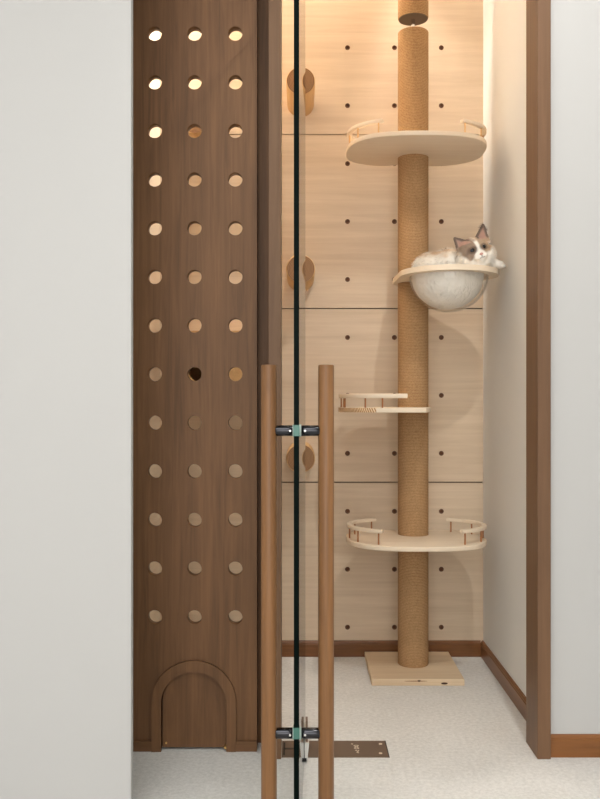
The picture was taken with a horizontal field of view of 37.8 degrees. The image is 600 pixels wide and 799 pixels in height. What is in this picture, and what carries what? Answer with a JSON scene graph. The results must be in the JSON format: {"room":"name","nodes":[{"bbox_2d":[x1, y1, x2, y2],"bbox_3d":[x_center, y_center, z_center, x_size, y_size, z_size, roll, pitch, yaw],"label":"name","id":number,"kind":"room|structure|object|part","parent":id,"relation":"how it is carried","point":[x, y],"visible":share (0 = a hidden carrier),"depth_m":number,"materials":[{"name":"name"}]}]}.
{"room":"cat room","nodes":[
{"label":"cat room","id":0,"kind":"room"},
{"bbox_2d":[0,0,132,798],"bbox_3d":[-1.322,-0.525,2.315,1.756,3.250,0.030,0,0,0],"label":"wall","id":1,"kind":"structure","parent":0,"point":[66,66],"depth_m":2.30,"materials":[{"name":"grey paint"}]},
{"bbox_2d":[149,31,159,621],"bbox_3d":[-0.625,-0.525,3.315,0.050,3.250,1.030,0,0,0],"label":"wall","id":2,"kind":"structure","parent":0,"point":[154,278],"depth_m":3.63,"materials":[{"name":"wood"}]},
{"bbox_2d":[160,0,482,640],"bbox_3d":[0.090,-0.525,3.790,1.420,3.250,0.080,0,0,0],"label":"wall","id":3,"kind":"structure","parent":0,"point":[351,46],"depth_m":3.75,"materials":[{"name":"brown wood"}]},
{"bbox_2d":[189,127,201,137],"bbox_3d":[-0.418,-1.115,3.615,0.115,0.115,0.270,0,0,0],"label":"peg","id":4,"kind":"object","parent":3,"relation":"attached to","point":[195,132],"visible":0.08,"depth_m":3.48,"materials":[{"name":"brown wood"}]},
{"bbox_2d":[189,331,241,380],"bbox_3d":[-0.335,-0.151,3.610,0.300,0.243,0.280,0,0,0],"label":"cubby","id":5,"kind":"object","parent":3,"relation":"attached to","point":[235,374],"visible":0.04,"depth_m":3.48,"materials":[{"name":"brown wood"}]},
{"bbox_2d":[286,68,314,115],"bbox_3d":[0.003,-1.267,3.615,0.115,0.115,0.270,0,0,0],"label":"peg","id":6,"kind":"object","parent":3,"relation":"attached to","point":[309,77],"visible":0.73,"depth_m":3.48,"materials":[{"name":"brown wood"}]},
{"bbox_2d":[286,256,314,290],"bbox_3d":[0.003,-0.519,3.615,0.115,0.115,0.270,0,0,0],"label":"peg","id":7,"kind":"object","parent":3,"relation":"attached to","point":[309,264],"visible":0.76,"depth_m":3.48,"materials":[{"name":"brown wood"}]},
{"bbox_2d":[286,442,314,471],"bbox_3d":[0.003,0.234,3.615,0.115,0.115,0.270,0,0,0],"label":"peg","id":8,"kind":"object","parent":3,"relation":"attached to","point":[309,452],"visible":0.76,"depth_m":3.48,"materials":[{"name":"brown wood"}]},
{"bbox_3d":[0.090,-1.508,3.759,1.420,0.740,0.018,0,0,0],"label":"wall panel","id":9,"kind":"part","parent":3,"relation":"part of","materials":[{"name":"brown wood"}]},
{"bbox_3d":[0.090,-0.762,3.759,1.420,0.740,0.018,0,0,0],"label":"wall panel","id":10,"kind":"part","parent":3,"relation":"part of","materials":[{"name":"brown wood"}]},
{"bbox_3d":[0.090,-0.018,3.759,1.420,0.740,0.018,0,0,0],"label":"wall panel","id":11,"kind":"part","parent":3,"relation":"part of","materials":[{"name":"brown wood"}]},
{"bbox_3d":[0.090,0.728,3.759,1.420,0.740,0.018,0,0,0],"label":"wall panel","id":12,"kind":"part","parent":3,"relation":"part of","materials":[{"name":"brown wood"}]},
{"bbox_2d":[282,640,480,656],"bbox_3d":[0.086,1.066,3.744,1.373,0.068,0.012,0,0,0],"label":"baseboard","id":13,"kind":"structure","parent":3,"relation":"attached to","point":[342,648],"depth_m":3.74,"materials":[{"name":"brown wood"}]},
{"bbox_2d":[133,657,599,798],"bbox_3d":[0.100,1.130,1.150,4.600,0.060,5.500,0,0,0],"label":"floor","id":14,"kind":"structure","parent":0,"point":[468,741],"depth_m":2.67,"materials":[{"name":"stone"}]},
{"bbox_2d":[281,741,389,757],"bbox_3d":[0.106,1.098,2.752,0.340,0.003,0.131,0,0,0],"label":"plate","id":15,"kind":"object","parent":14,"relation":"on","point":[342,749],"visible":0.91,"depth_m":2.74,"materials":[{"name":"brown metal"}]},
{"bbox_2d":[133,0,599,751],"bbox_3d":[0.890,-0.525,2.757,3.020,3.250,0.114,0,0,0],"label":"wall","id":16,"kind":"structure","parent":14,"relation":"on","point":[196,684],"depth_m":2.74,"materials":[{"name":"brown wood"}]},
{"bbox_3d":[-0.332,0.958,2.736,0.265,0.284,0.012,0,0,0],"label":"arch trim","id":17,"kind":"part","parent":16,"relation":"part of","materials":[{"name":"brown wood"}]},
{"bbox_2d":[269,0,281,758],"bbox_3d":[-0.077,-0.135,2.743,0.038,2.470,0.135,0,0,0],"label":"door frame","id":18,"kind":"structure","parent":16,"relation":"attached to","point":[275,6],"depth_m":2.67,"materials":[{"name":"brown wood"}]},
{"bbox_2d":[551,734,599,757],"bbox_3d":[1.558,1.066,2.694,1.583,0.068,0.012,0,0,0],"label":"baseboard","id":19,"kind":"structure","parent":16,"relation":"attached to","point":[562,745],"depth_m":2.69,"materials":[{"name":"brown wood"}]},
{"bbox_2d":[338,0,498,685],"bbox_3d":[0.456,-0.525,3.450,0.607,3.250,0.556,0,0,0],"label":"cat tree","id":20,"kind":"object","parent":14,"relation":"on","point":[414,148],"visible":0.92,"depth_m":3.50,"materials":[{"name":"brown wood"}]},
{"bbox_3d":[0.251,0.497,3.462,0.130,0.013,0.348,0,0,0],"label":"guard rail","id":21,"kind":"part","parent":20,"relation":"part of","materials":[{"name":"brown wood"}]},
{"bbox_3d":[0.251,-1.050,3.462,0.130,0.013,0.348,0,0,0],"label":"guard rail","id":22,"kind":"part","parent":20,"relation":"part of","materials":[{"name":"brown wood"}]},
{"bbox_3d":[0.240,-0.013,3.411,0.163,0.017,0.403,0,0,-29],"label":"guard rail","id":23,"kind":"part","parent":20,"relation":"part of","materials":[{"name":"brown wood"}]},
{"bbox_2d":[338,407,430,412],"bbox_3d":[0.336,0.040,3.468,0.368,0.018,0.400,0,0,0],"label":"shelf","id":24,"kind":"object","parent":20,"relation":"attached to","point":[340,409],"depth_m":3.27,"materials":[{"name":"brown wood"}]},
{"bbox_3d":[0.460,-0.209,3.557,0.124,2.566,0.124,0,0,0],"label":"sisal post","id":25,"kind":"part","parent":20,"relation":"part of","materials":[{"name":"beige wicker"}]},
{"bbox_3d":[0.454,1.087,3.545,0.356,0.026,0.366,0,0,0],"label":"board","id":26,"kind":"part","parent":20,"relation":"part of","materials":[{"name":"brown wood"}]},
{"bbox_2d":[346,530,486,551],"bbox_3d":[0.460,0.557,3.467,0.550,0.018,0.434,0,0,0],"label":"shelf","id":27,"kind":"object","parent":20,"relation":"attached to","point":[389,540],"depth_m":3.38,"materials":[{"name":"brown wood"}]},
{"bbox_2d":[346,131,486,165],"bbox_3d":[0.460,-0.991,3.467,0.550,0.018,0.434,0,0,0],"label":"shelf","id":28,"kind":"object","parent":20,"relation":"attached to","point":[439,148],"depth_m":3.41,"materials":[{"name":"brown wood"}]},
{"bbox_3d":[0.568,-0.481,3.406,0.382,0.020,0.468,0,0,0],"label":"hammock plate","id":29,"kind":"part","parent":20,"relation":"part of","materials":[{"name":"brown wood"}]},
{"bbox_2d":[409,274,488,311],"bbox_3d":[0.571,-0.415,3.360,0.328,0.160,0.328,0,0,0],"label":"clear bowl","id":30,"kind":"object","parent":20,"relation":"on","point":[416,304],"depth_m":3.50,"materials":[{"name":"plastic"}]},
{"bbox_2d":[412,223,505,309],"bbox_3d":[0.581,-0.507,3.335,0.274,0.323,0.337,0,0,-34],"label":"cat","id":31,"kind":"object","parent":20,"relation":"in","point":[445,290],"visible":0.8,"depth_m":3.26},
{"bbox_3d":[0.669,0.497,3.462,0.130,0.013,0.348,0,0,0],"label":"guard rail","id":32,"kind":"part","parent":20,"relation":"part of","materials":[{"name":"brown wood"}]},
{"bbox_3d":[0.669,-1.050,3.462,0.130,0.013,0.348,0,0,0],"label":"guard rail","id":33,"kind":"part","parent":20,"relation":"part of","materials":[{"name":"brown wood"}]},
{"bbox_2d":[482,0,525,695],"bbox_3d":[0.810,-0.525,3.315,0.050,3.250,1.030,0,0,0],"label":"wall","id":34,"kind":"structure","parent":0,"point":[504,21],"depth_m":3.33,"materials":[{"name":"white paint"}]},
{"bbox_2d":[481,640,525,719],"bbox_3d":[0.779,1.066,3.280,0.012,0.068,0.940,0,0,0],"label":"baseboard","id":35,"kind":"structure","parent":34,"relation":"attached to","point":[508,684],"depth_m":3.31,"materials":[{"name":"brown wood"}]},
{"bbox_2d":[526,0,550,758],"bbox_3d":[0.747,-0.135,2.743,0.041,2.470,0.135,0,0,0],"label":"door frame","id":36,"kind":"structure","parent":34,"relation":"attached to","point":[538,12],"depth_m":2.67,"materials":[{"name":"brown wood"}]},
{"bbox_3d":[0.335,-1.760,2.750,0.863,0.780,0.100,0,0,0],"label":"wall header","id":37,"kind":"structure","parent":0,"visible":0},
{"bbox_2d":[261,0,333,798],"bbox_3d":[-0.006,-0.111,2.429,0.173,2.418,0.782,0,0,0],"label":"door","id":38,"kind":"structure","parent":37,"relation":"in","point":[300,732],"depth_m":2.06,"materials":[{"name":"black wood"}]},
{"bbox_3d":[-0.074,0.454,2.080,0.038,1.072,0.038,0,0,0],"label":"pull handle","id":39,"kind":"part","parent":38,"relation":"part of","materials":[{"name":"brown wood"}]},
{"bbox_3d":[0.002,-0.116,2.430,0.013,2.408,0.780,0,0,1],"label":"glass pane","id":40,"kind":"part","parent":38,"relation":"part of","materials":[{"name":"black"}]},
{"bbox_3d":[0.062,0.454,2.080,0.038,1.072,0.038,0,0,0],"label":"pull handle","id":41,"kind":"part","parent":38,"relation":"part of","materials":[{"name":"brown wood"}]}
]}

